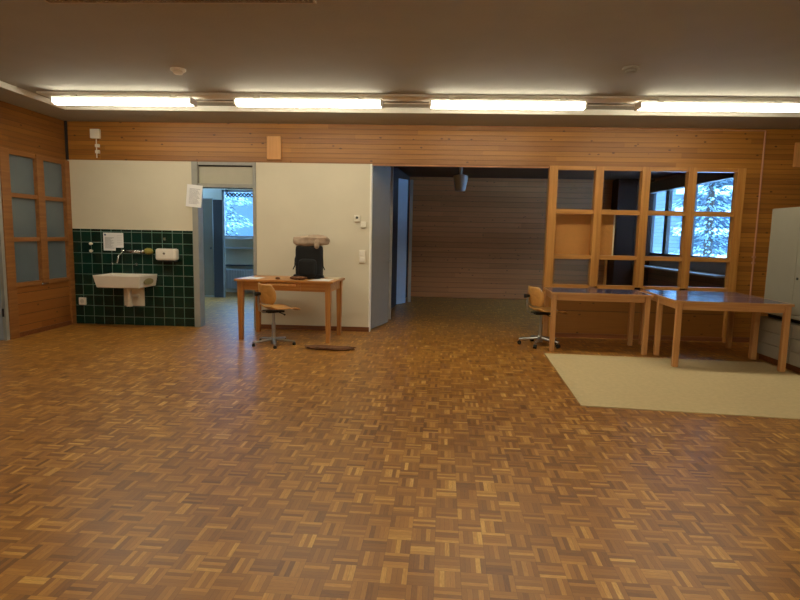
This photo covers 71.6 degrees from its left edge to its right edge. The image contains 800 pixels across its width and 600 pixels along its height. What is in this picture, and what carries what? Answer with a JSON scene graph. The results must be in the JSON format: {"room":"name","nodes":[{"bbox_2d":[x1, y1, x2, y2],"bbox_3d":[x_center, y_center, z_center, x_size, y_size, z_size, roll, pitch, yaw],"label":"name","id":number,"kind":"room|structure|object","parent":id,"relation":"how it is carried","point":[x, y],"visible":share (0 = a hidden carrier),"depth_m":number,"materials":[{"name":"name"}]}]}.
{"room":"classroom","nodes":[
{"label":"classroom","id":0,"kind":"room"},
{"bbox_2d":[0,101,66,160],"bbox_3d":[-5.128,-0.539,3.186,0.120,2.930,9.950,1,7,3],"label":"wall","id":1,"kind":"structure","parent":0,"point":[21,129],"depth_m":7.28,"materials":[{"name":"brown wood"}]},
{"bbox_2d":[0,184,9,339],"bbox_3d":[-4.962,-0.621,6.343,0.120,2.370,1.010,1,7,3],"label":"door","id":2,"kind":"structure","parent":1,"relation":"in","point":[4,315],"depth_m":6.86,"materials":[{"name":"grey paint"}]},
{"bbox_2d":[0,147,76,339],"bbox_3d":[-4.883,-0.754,7.497,0.105,2.370,1.320,1,7,3],"label":"window","id":3,"kind":"structure","parent":1,"relation":"in","point":[35,189],"depth_m":7.43,"materials":[{"name":"brown wood"}]},
{"bbox_2d":[64,121,68,159],"bbox_3d":[-4.790,-2.292,7.968,0.030,0.540,0.025,1,7,3],"label":"trim","id":4,"kind":"structure","parent":1,"relation":"attached to","point":[65,122],"depth_m":7.96,"materials":[{"name":"black wood"}]},
{"bbox_2d":[72,229,194,326],"bbox_3d":[-3.921,-0.333,8.225,1.840,1.405,0.120,1,7,3],"label":"tiled wall","id":5,"kind":"structure","parent":0,"point":[170,302],"depth_m":8.16,"materials":[{"name":"green tile"}]},
{"bbox_2d":[79,297,86,304],"bbox_3d":[-4.704,0.016,8.227,0.105,0.110,0.031,1,7,3],"label":"wall socket","id":6,"kind":"object","parent":5,"relation":"attached to","point":[82,300],"visible":1,"depth_m":8.21,"materials":[{"name":"beige plastic"}]},
{"bbox_2d":[103,233,115,250],"bbox_3d":[-4.249,-0.853,8.114,0.180,0.260,0.005,1,7,3],"label":"paper notice","id":7,"kind":"object","parent":5,"relation":"attached to","point":[108,238],"visible":1,"depth_m":8.11,"materials":[{"name":"white paper"}]},
{"bbox_2d":[115,233,123,247],"bbox_3d":[-4.101,-0.872,8.105,0.125,0.215,0.004,1,7,3],"label":"paper sheet","id":8,"kind":"object","parent":5,"relation":"attached to","point":[119,243],"visible":1,"depth_m":8.11,"materials":[{"name":"white paper"}]},
{"bbox_2d":[93,273,156,288],"bbox_3d":[-3.899,-0.276,7.909,0.672,0.175,0.517,1,7,3],"label":"sink","id":9,"kind":"object","parent":5,"relation":"attached to","point":[109,280],"visible":1,"depth_m":7.68,"materials":[{"name":"white ceramic"}]},
{"bbox_2d":[124,288,144,306],"bbox_3d":[-3.923,-0.053,8.066,0.305,0.305,0.260,1,7,3],"label":"trap","id":10,"kind":"object","parent":9,"relation":"attached to","point":[132,297],"visible":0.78,"depth_m":8.17,"materials":[{"name":"white ceramic"}]},
{"bbox_2d":[116,250,144,262],"bbox_3d":[-3.909,-0.632,8.044,0.381,0.189,0.211,-3,8,-29],"label":"tap","id":11,"kind":"object","parent":5,"relation":"attached to","point":[122,251],"visible":1,"depth_m":8.03,"materials":[{"name":"silver metal"}]},
{"bbox_2d":[144,248,152,253],"bbox_3d":[-3.648,-0.708,8.057,0.126,0.095,0.081,1,7,3],"label":"soap","id":12,"kind":"object","parent":11,"relation":"attached to","point":[147,250],"visible":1,"depth_m":8.03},
{"bbox_2d":[156,248,178,261],"bbox_3d":[-3.367,-0.649,8.021,0.300,0.188,0.159,1,7,3],"label":"dispenser","id":13,"kind":"object","parent":5,"relation":"attached to","point":[162,254],"visible":1,"depth_m":7.96,"materials":[{"name":"white plastic"}]},
{"bbox_2d":[157,260,177,261],"bbox_3d":[-3.368,-0.565,8.035,0.260,0.018,0.090,1,7,3],"label":"outlet","id":14,"kind":"object","parent":13,"relation":"attached to","point":[157,260],"depth_m":7.99,"materials":[{"name":"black plastic"}]},
{"bbox_2d":[0,292,799,599],"bbox_3d":[-0.318,0.818,5.552,12.100,0.120,15.200,1,7,3],"label":"floor","id":15,"kind":"structure","parent":0,"point":[442,455],"depth_m":3.31,"materials":[{"name":"wood"}]},
{"bbox_2d":[203,198,218,296],"bbox_3d":[-4.372,-1.149,12.149,0.800,2.100,0.650,1,7,3],"label":"tall cabinet","id":16,"kind":"object","parent":15,"relation":"on","point":[208,241],"visible":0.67,"depth_m":11.84,"materials":[{"name":"black plastic"}]},
{"bbox_2d":[213,200,225,297],"bbox_3d":[-3.850,-1.086,11.833,0.235,2.070,0.040,1,7,3],"label":"board","id":17,"kind":"object","parent":15,"relation":"on","point":[218,205],"visible":1,"depth_m":11.81,"materials":[{"name":"blue wood"}]},
{"bbox_2d":[252,282,299,348],"bbox_3d":[-1.588,0.173,6.979,0.574,0.780,0.537,-4,8,-38],"label":"swivel chair","id":18,"kind":"object","parent":15,"relation":"on","point":[267,294],"visible":1,"depth_m":6.86,"materials":[{"name":"brown wood"}]},
{"bbox_2d":[234,275,344,342],"bbox_3d":[-1.463,0.106,7.491,1.310,0.800,0.710,2,7,7],"label":"wooden desk","id":19,"kind":"object","parent":15,"relation":"on","point":[284,283],"visible":0.84,"depth_m":7.19,"materials":[{"name":"brown wood"}]},
{"bbox_2d":[241,277,264,278],"bbox_3d":[-1.942,-0.292,7.350,0.221,0.003,0.283,2,7,6],"label":"paper sheet","id":20,"kind":"object","parent":19,"relation":"on","point":[246,277],"visible":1,"depth_m":7.32,"materials":[{"name":"white paper"}]},
{"bbox_2d":[290,276,306,279],"bbox_3d":[-1.320,-0.286,7.208,0.231,0.051,0.109,1,7,3],"label":"cloth","id":21,"kind":"object","parent":19,"relation":"on","point":[291,277],"visible":1,"depth_m":7.17,"materials":[{"name":"brown fabric"}]},
{"bbox_2d":[293,246,324,278],"bbox_3d":[-1.215,-0.506,7.421,0.440,0.443,0.265,1,7,3],"label":"backpack","id":22,"kind":"object","parent":19,"relation":"on","point":[308,261],"visible":0.84,"depth_m":7.32,"materials":[{"name":"black fabric"}]},
{"bbox_2d":[293,235,329,248],"bbox_3d":[-1.180,-0.779,7.402,0.490,0.190,0.287,1,7,3],"label":"jacket","id":23,"kind":"object","parent":22,"relation":"on","point":[316,241],"visible":1,"depth_m":7.29,"materials":[{"name":"beige fabric"}]},
{"bbox_2d":[307,279,333,280],"bbox_3d":[-1.034,-0.262,7.246,0.300,0.003,0.300,1,7,3],"label":"paper sheet","id":24,"kind":"object","parent":19,"relation":"on","point":[314,279],"visible":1,"depth_m":7.17,"materials":[{"name":"white paper"}]},
{"bbox_2d":[305,345,355,350],"bbox_3d":[-0.860,0.582,6.789,0.639,0.041,0.198,2,7,5],"label":"cloth","id":25,"kind":"object","parent":15,"relation":"on","point":[323,347],"visible":1,"depth_m":6.74,"materials":[{"name":"brown fabric"}]},
{"bbox_2d":[517,285,567,348],"bbox_3d":[1.851,0.206,7.293,0.575,0.780,0.541,0,7,-10],"label":"swivel chair","id":26,"kind":"object","parent":15,"relation":"on","point":[535,295],"visible":0.89,"depth_m":7.19,"materials":[{"name":"brown wood"}]},
{"bbox_2d":[552,214,615,284],"bbox_3d":[2.567,-0.379,8.160,0.962,1.770,0.352,1,7,3],"label":"panel","id":27,"kind":"object","parent":15,"relation":"on","point":[572,231],"visible":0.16,"depth_m":7.92,"materials":[{"name":"brown cork"}]},
{"bbox_2d":[542,287,652,354],"bbox_3d":[2.494,0.253,7.154,1.200,0.745,0.700,2,7,7],"label":"work table","id":28,"kind":"object","parent":15,"relation":"on","point":[555,293],"visible":0.99,"depth_m":6.86,"materials":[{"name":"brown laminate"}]},
{"bbox_2d":[606,179,654,289],"bbox_3d":[5.058,-1.270,12.235,0.760,2.700,0.420,1,7,3],"label":"tall cabinet","id":29,"kind":"object","parent":15,"relation":"on","point":[625,192],"visible":0.5,"depth_m":12.02,"materials":[{"name":"brown wood"}]},
{"bbox_2d":[544,353,799,419],"bbox_3d":[2.904,0.820,5.547,2.665,0.006,2.380,1,7,3],"label":"floor mat","id":30,"kind":"object","parent":15,"relation":"on","point":[736,388],"visible":1,"depth_m":5.40,"materials":[{"name":"beige carpet"}]},
{"bbox_2d":[653,294,794,371],"bbox_3d":[3.658,0.359,6.389,1.200,0.745,0.700,2,7,7],"label":"work table","id":31,"kind":"object","parent":30,"relation":"on","point":[756,305],"visible":1,"depth_m":6.11,"materials":[{"name":"brown wood"}]},
{"bbox_2d":[638,289,755,357],"bbox_3d":[3.782,0.286,7.095,1.200,0.745,0.700,2,7,7],"label":"work table","id":32,"kind":"object","parent":15,"relation":"on","point":[730,322],"visible":0.45,"depth_m":7.26,"materials":[{"name":"brown wood"}]},
{"bbox_2d":[757,312,799,373],"bbox_3d":[4.823,0.562,5.489,1.100,0.610,2.470,1,7,3],"label":"base cabinet","id":33,"kind":"object","parent":15,"relation":"on","point":[770,325],"visible":0.83,"depth_m":6.38,"materials":[{"name":"white wood"}]},
{"bbox_2d":[764,207,799,315],"bbox_3d":[4.600,-0.417,6.062,0.508,1.190,1.090,1,7,3],"label":"wall cabinet","id":34,"kind":"object","parent":33,"relation":"on","point":[782,284],"visible":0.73,"depth_m":6.29,"materials":[{"name":"white laminate"}]},
{"bbox_2d":[0,0,799,109],"bbox_3d":[0.159,-1.941,2.389,9.440,0.130,9.200,1,7,3],"label":"ceiling","id":35,"kind":"structure","parent":0,"point":[684,48],"depth_m":4.72,"materials":[{"name":"paint"}]},
{"bbox_2d":[170,67,185,74],"bbox_3d":[-2.195,-2.258,5.490,0.150,0.052,0.150,1,7,3],"label":"smoke detector","id":36,"kind":"object","parent":35,"relation":"attached to","point":[176,70],"visible":1,"depth_m":5.45,"materials":[{"name":"beige plastic"}]},
{"bbox_2d":[44,0,315,3],"bbox_3d":[-1.452,-1.987,3.500,1.800,0.100,0.320,1,7,3],"label":"lamp","id":37,"kind":"object","parent":35,"relation":"attached to","point":[47,1],"visible":1,"depth_m":3.65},
{"bbox_2d":[0,81,799,116],"bbox_3d":[0.157,-1.845,2.400,9.440,0.063,9.200,1,7,3],"label":"trim","id":38,"kind":"structure","parent":35,"relation":"attached to","point":[4,85],"depth_m":6.92,"materials":[{"name":"white paint"}]},
{"bbox_2d":[36,91,799,105],"bbox_3d":[0.385,-2.331,6.455,9.260,0.025,0.380,1,7,3],"label":"rail","id":39,"kind":"object","parent":35,"relation":"attached to","point":[196,95],"visible":0.54,"depth_m":6.33,"materials":[{"name":"white metal"}]},
{"bbox_2d":[50,94,196,106],"bbox_3d":[-3.220,-2.333,6.469,1.673,0.120,0.164,1,7,3],"label":"lamp","id":40,"kind":"object","parent":39,"relation":"attached to","point":[74,99],"visible":1,"depth_m":6.41,"materials":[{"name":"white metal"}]},
{"bbox_2d":[52,98,192,105],"bbox_3d":[-3.220,-2.303,6.472,1.624,0.060,0.156,1,7,3],"label":"diffuser","id":41,"kind":"object","parent":40,"relation":"attached to","point":[58,101],"depth_m":6.41,"materials":[{"name":"white plastic"}]},
{"bbox_2d":[233,95,382,108],"bbox_3d":[-1.048,-2.277,6.369,1.707,0.120,0.164,1,7,3],"label":"lamp","id":42,"kind":"object","parent":39,"relation":"attached to","point":[256,101],"visible":1,"depth_m":6.31,"materials":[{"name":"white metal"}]},
{"bbox_2d":[235,99,380,107],"bbox_3d":[-1.048,-2.248,6.373,1.656,0.060,0.156,1,7,3],"label":"diffuser","id":43,"kind":"object","parent":42,"relation":"attached to","point":[327,103],"depth_m":6.31,"materials":[{"name":"white plastic"}]},
{"bbox_2d":[195,99,634,104],"bbox_3d":[0.406,-2.316,6.506,9.100,0.016,0.016,1,7,3],"label":"cable","id":44,"kind":"object","parent":39,"relation":"attached to","point":[195,99],"visible":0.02,"depth_m":6.51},
{"bbox_2d":[429,97,587,110],"bbox_3d":[1.209,-2.220,6.266,1.758,0.120,0.164,1,7,3],"label":"lamp","id":45,"kind":"object","parent":39,"relation":"attached to","point":[451,103],"visible":1,"depth_m":6.21,"materials":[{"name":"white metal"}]},
{"bbox_2d":[431,101,585,109],"bbox_3d":[1.209,-2.190,6.270,1.706,0.060,0.156,1,7,3],"label":"diffuser","id":46,"kind":"object","parent":45,"relation":"attached to","point":[534,105],"depth_m":6.21,"materials":[{"name":"white plastic"}]},
{"bbox_2d":[634,99,799,112],"bbox_3d":[3.541,-2.160,6.160,1.791,0.120,0.164,1,7,3],"label":"lamp","id":47,"kind":"object","parent":39,"relation":"attached to","point":[660,104],"visible":1,"depth_m":6.11,"materials":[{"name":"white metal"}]},
{"bbox_2d":[637,103,799,111],"bbox_3d":[3.540,-2.131,6.163,1.738,0.060,0.156,1,7,3],"label":"diffuser","id":48,"kind":"object","parent":47,"relation":"attached to","point":[740,107],"depth_m":6.10,"materials":[{"name":"white plastic"}]},
{"bbox_2d":[622,65,639,73],"bbox_3d":[2.142,-2.131,5.153,0.150,0.052,0.150,1,7,3],"label":"smoke detector","id":49,"kind":"object","parent":35,"relation":"attached to","point":[631,69],"visible":1,"depth_m":5.11,"materials":[{"name":"paint"}]},
{"bbox_2d":[0,87,799,128],"bbox_3d":[0.146,-1.966,2.865,10.770,0.190,10.150,1,7,3],"label":"ceiling","id":50,"kind":"structure","parent":0,"point":[7,96],"depth_m":7.30,"materials":[{"name":"paint"}]},
{"bbox_2d":[391,166,409,308],"bbox_3d":[-0.201,-1.229,10.359,0.570,2.840,4.680,1,7,3],"label":"wall","id":51,"kind":"structure","parent":0,"point":[398,173],"depth_m":10.87,"materials":[{"name":"paint"}]},
{"bbox_2d":[368,164,372,331],"bbox_3d":[-0.425,-0.733,8.007,0.027,2.390,0.124,1,7,3],"label":"trim","id":52,"kind":"structure","parent":51,"relation":"attached to","point":[371,165],"depth_m":7.96,"materials":[{"name":"white paint"}]},
{"bbox_2d":[371,166,390,328],"bbox_3d":[-0.275,-0.867,8.427,0.094,2.535,0.729,3,7,19],"label":"door","id":53,"kind":"structure","parent":51,"relation":"in","point":[381,174],"depth_m":8.41,"materials":[{"name":"grey paint"}]},
{"bbox_2d":[388,166,393,318],"bbox_3d":[-0.160,-0.973,9.208,0.060,2.600,0.080,1,7,3],"label":"trim","id":54,"kind":"structure","parent":51,"relation":"attached to","point":[392,167],"depth_m":9.17,"materials":[{"name":"grey metal"}]},
{"bbox_2d":[396,178,407,303],"bbox_3d":[-0.013,-1.166,11.174,0.040,2.505,0.489,6,8,33],"label":"door","id":55,"kind":"structure","parent":51,"relation":"in","point":[403,183],"depth_m":11.22,"materials":[{"name":"grey paint"}]},
{"bbox_2d":[408,180,412,301],"bbox_3d":[0.220,-1.229,11.689,0.060,2.550,0.100,1,7,3],"label":"trim","id":56,"kind":"structure","parent":51,"relation":"attached to","point":[411,181],"depth_m":11.64,"materials":[{"name":"grey metal"}]},
{"bbox_2d":[202,177,612,299],"bbox_3d":[-0.188,-1.511,12.785,11.580,2.840,0.200,1,7,3],"label":"wall","id":57,"kind":"structure","parent":0,"point":[486,240],"depth_m":12.59,"materials":[{"name":"brown wood"}]},
{"bbox_2d":[222,190,252,239],"bbox_3d":[-2.425,-1.928,12.695,3.600,1.120,0.300,1,7,3],"label":"window","id":58,"kind":"structure","parent":57,"relation":"in","point":[223,191],"depth_m":12.80,"materials":[{"name":"clear glass"}]},
{"bbox_2d":[225,189,252,197],"bbox_3d":[-3.643,-2.438,12.708,0.704,0.179,0.145,1,7,3],"label":"curtain","id":59,"kind":"object","parent":58,"relation":"attached to","point":[227,193],"visible":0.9,"depth_m":12.70,"materials":[{"name":"white fabric"}]},
{"bbox_2d":[225,247,252,248],"bbox_3d":[-3.360,-1.191,12.795,1.500,0.035,0.160,1,7,3],"label":"shelf","id":60,"kind":"object","parent":57,"relation":"attached to","point":[225,247],"visible":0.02,"depth_m":12.73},
{"bbox_2d":[225,264,252,265],"bbox_3d":[-3.367,-0.794,12.871,1.500,0.030,0.100,1,7,3],"label":"wall rail","id":61,"kind":"object","parent":57,"relation":"attached to","point":[225,264],"visible":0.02,"depth_m":12.84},
{"bbox_2d":[226,269,253,288],"bbox_3d":[-3.375,-0.487,12.863,1.500,0.460,0.168,1,7,3],"label":"radiator","id":62,"kind":"object","parent":57,"relation":"attached to","point":[231,274],"visible":0.23,"depth_m":12.79,"materials":[{"name":"grey metal"}]},
{"bbox_2d":[67,121,799,337],"bbox_3d":[0.353,-0.982,7.942,10.370,2.930,0.120,1,7,3],"label":"wall","id":63,"kind":"structure","parent":0,"point":[532,146],"depth_m":7.87,"materials":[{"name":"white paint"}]},
{"bbox_2d":[90,129,100,138],"bbox_3d":[-4.351,-2.373,7.922,0.135,0.130,0.056,1,7,3],"label":"junction box","id":64,"kind":"object","parent":63,"relation":"attached to","point":[94,133],"visible":1,"depth_m":7.90,"materials":[{"name":"beige plastic"}]},
{"bbox_2d":[95,139,99,157],"bbox_3d":[-4.336,-2.176,7.954,0.057,0.270,0.035,1,7,3],"label":"cable","id":65,"kind":"object","parent":63,"relation":"attached to","point":[96,144],"visible":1,"depth_m":7.94,"materials":[{"name":"beige plastic"}]},
{"bbox_2d":[191,161,256,328],"bbox_3d":[-2.533,-0.788,8.115,0.930,2.390,0.180,1,7,3],"label":"door frame","id":66,"kind":"structure","parent":63,"relation":"in","point":[217,175],"depth_m":7.99,"materials":[{"name":"paint"}]},
{"bbox_2d":[186,184,202,207],"bbox_3d":[-2.950,-1.491,7.955,0.255,0.336,0.004,1,7,3],"label":"paper","id":67,"kind":"object","parent":66,"relation":"attached to","point":[194,192],"visible":1,"depth_m":7.95,"materials":[{"name":"white paper"}]},
{"bbox_2d":[267,136,281,159],"bbox_3d":[-1.776,-2.144,7.828,0.200,0.320,0.045,1,7,3],"label":"wooden block","id":68,"kind":"object","parent":63,"relation":"attached to","point":[273,142],"visible":1,"depth_m":7.81,"materials":[{"name":"brown wood"}]},
{"bbox_2d":[261,324,368,331],"bbox_3d":[-1.277,0.408,8.114,1.650,0.065,0.014,1,7,3],"label":"baseboard","id":69,"kind":"structure","parent":63,"relation":"attached to","point":[263,326],"depth_m":8.11,"materials":[{"name":"brown wood"}]},
{"bbox_2d":[354,215,359,221],"bbox_3d":[-0.611,-1.159,7.891,0.090,0.095,0.034,1,7,3],"label":"wall sensor","id":70,"kind":"object","parent":63,"relation":"attached to","point":[356,217],"visible":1,"depth_m":7.88,"materials":[{"name":"beige plastic"}]},
{"bbox_2d":[359,250,364,262],"bbox_3d":[-0.542,-0.621,7.952,0.090,0.185,0.030,1,7,3],"label":"light switch","id":71,"kind":"object","parent":63,"relation":"attached to","point":[361,252],"visible":1,"depth_m":7.94,"materials":[{"name":"beige plastic"}]},
{"bbox_2d":[361,222,365,227],"bbox_3d":[-0.518,-1.072,7.891,0.080,0.085,0.045,1,7,3],"label":"thermostat","id":72,"kind":"object","parent":63,"relation":"attached to","point":[363,224],"visible":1,"depth_m":7.87,"materials":[{"name":"beige plastic"}]},
{"bbox_2d":[372,164,548,168],"bbox_3d":[0.836,-1.882,7.815,2.480,0.017,0.080,1,7,3],"label":"trim","id":73,"kind":"structure","parent":63,"relation":"attached to","point":[372,164],"depth_m":7.79,"materials":[{"name":"brown wood"}]},
{"bbox_2d":[542,165,746,341],"bbox_3d":[3.366,-0.637,7.790,2.640,2.400,0.130,1,7,3],"label":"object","id":74,"kind":"structure","parent":63,"relation":"in","point":[584,319],"depth_m":7.76,"materials":[{"name":"brown wood"}]},
{"bbox_2d":[590,128,765,130],"bbox_3d":[3.774,-2.315,7.549,2.330,0.018,0.014,1,7,3],"label":"cable","id":75,"kind":"object","parent":63,"relation":"attached to","point":[590,128],"visible":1,"depth_m":7.55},
{"bbox_2d":[732,337,749,341],"bbox_3d":[5.075,0.570,7.824,0.850,0.065,0.014,1,7,3],"label":"baseboard","id":76,"kind":"structure","parent":63,"relation":"attached to","point":[734,339],"depth_m":7.83,"materials":[{"name":"brown wood"}]},
{"bbox_2d":[749,131,766,294],"bbox_3d":[4.913,-1.091,7.632,0.044,2.400,0.030,1,7,3],"label":"cable","id":77,"kind":"object","parent":63,"relation":"attached to","point":[762,164],"visible":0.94,"depth_m":7.62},
{"bbox_2d":[793,142,799,166],"bbox_3d":[5.427,-1.961,7.499,0.185,0.320,0.045,1,7,3],"label":"wooden block","id":78,"kind":"object","parent":63,"relation":"attached to","point":[796,159],"visible":1,"depth_m":7.49,"materials":[{"name":"brown wood"}]},
{"bbox_2d":[397,166,678,179],"bbox_3d":[2.523,-2.525,10.203,5.980,0.120,4.930,1,7,3],"label":"ceiling","id":79,"kind":"structure","parent":0,"point":[528,173],"depth_m":11.42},
{"bbox_2d":[453,167,467,191],"bbox_3d":[1.133,-2.270,10.366,0.270,0.480,0.270,1,7,3],"label":"pendant lamp","id":80,"kind":"object","parent":79,"relation":"hanging from","point":[460,180],"visible":0.97,"depth_m":10.29,"materials":[{"name":"grey metal"}]},
{"bbox_2d":[647,172,724,290],"bbox_3d":[5.411,-1.086,10.103,0.130,2.840,4.680,1,7,3],"label":"wall","id":81,"kind":"structure","parent":0,"point":[656,277],"depth_m":10.89,"materials":[{"name":"brown wood"}]},
{"bbox_2d":[644,173,733,277],"bbox_3d":[5.249,-1.437,10.413,0.440,1.780,3.700,1,7,3],"label":"window","id":82,"kind":"structure","parent":81,"relation":"in","point":[707,269],"depth_m":10.59,"materials":[{"name":"clear glass"}]},
{"label":"outside","id":83,"kind":"structure","parent":0,"visible":0},
{"bbox_2d":[654,252,726,257],"bbox_3d":[2.453,-4.161,51.353,120.000,0.100,76.900,1,7,3],"label":"ground","id":84,"kind":"structure","parent":83,"point":[654,252],"depth_m":69.98,"materials":[{"name":"white snow"}]},
{"bbox_2d":[225,192,252,235],"bbox_3d":[-9.334,-6.311,28.893,4.293,9.170,4.053,3,7,18],"label":"conifer","id":85,"kind":"object","parent":84,"relation":"on","point":[230,205],"visible":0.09,"depth_m":29.22,"materials":[{"name":"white plant"}]},
{"bbox_2d":[652,180,732,254],"bbox_3d":[54.171,-21.352,77.845,34.000,30.000,11.400,1,7,3],"label":"sky","id":86,"kind":"structure","parent":84,"relation":"on","point":[674,242],"depth_m":75.61,"materials":[{"name":"blue"}]},
{"bbox_2d":[662,179,732,257],"bbox_3d":[13.565,-5.232,23.920,4.281,9.269,4.026,6,8,33],"label":"conifer","id":87,"kind":"object","parent":84,"relation":"on","point":[709,236],"visible":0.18,"depth_m":23.91,"materials":[{"name":"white plant"}]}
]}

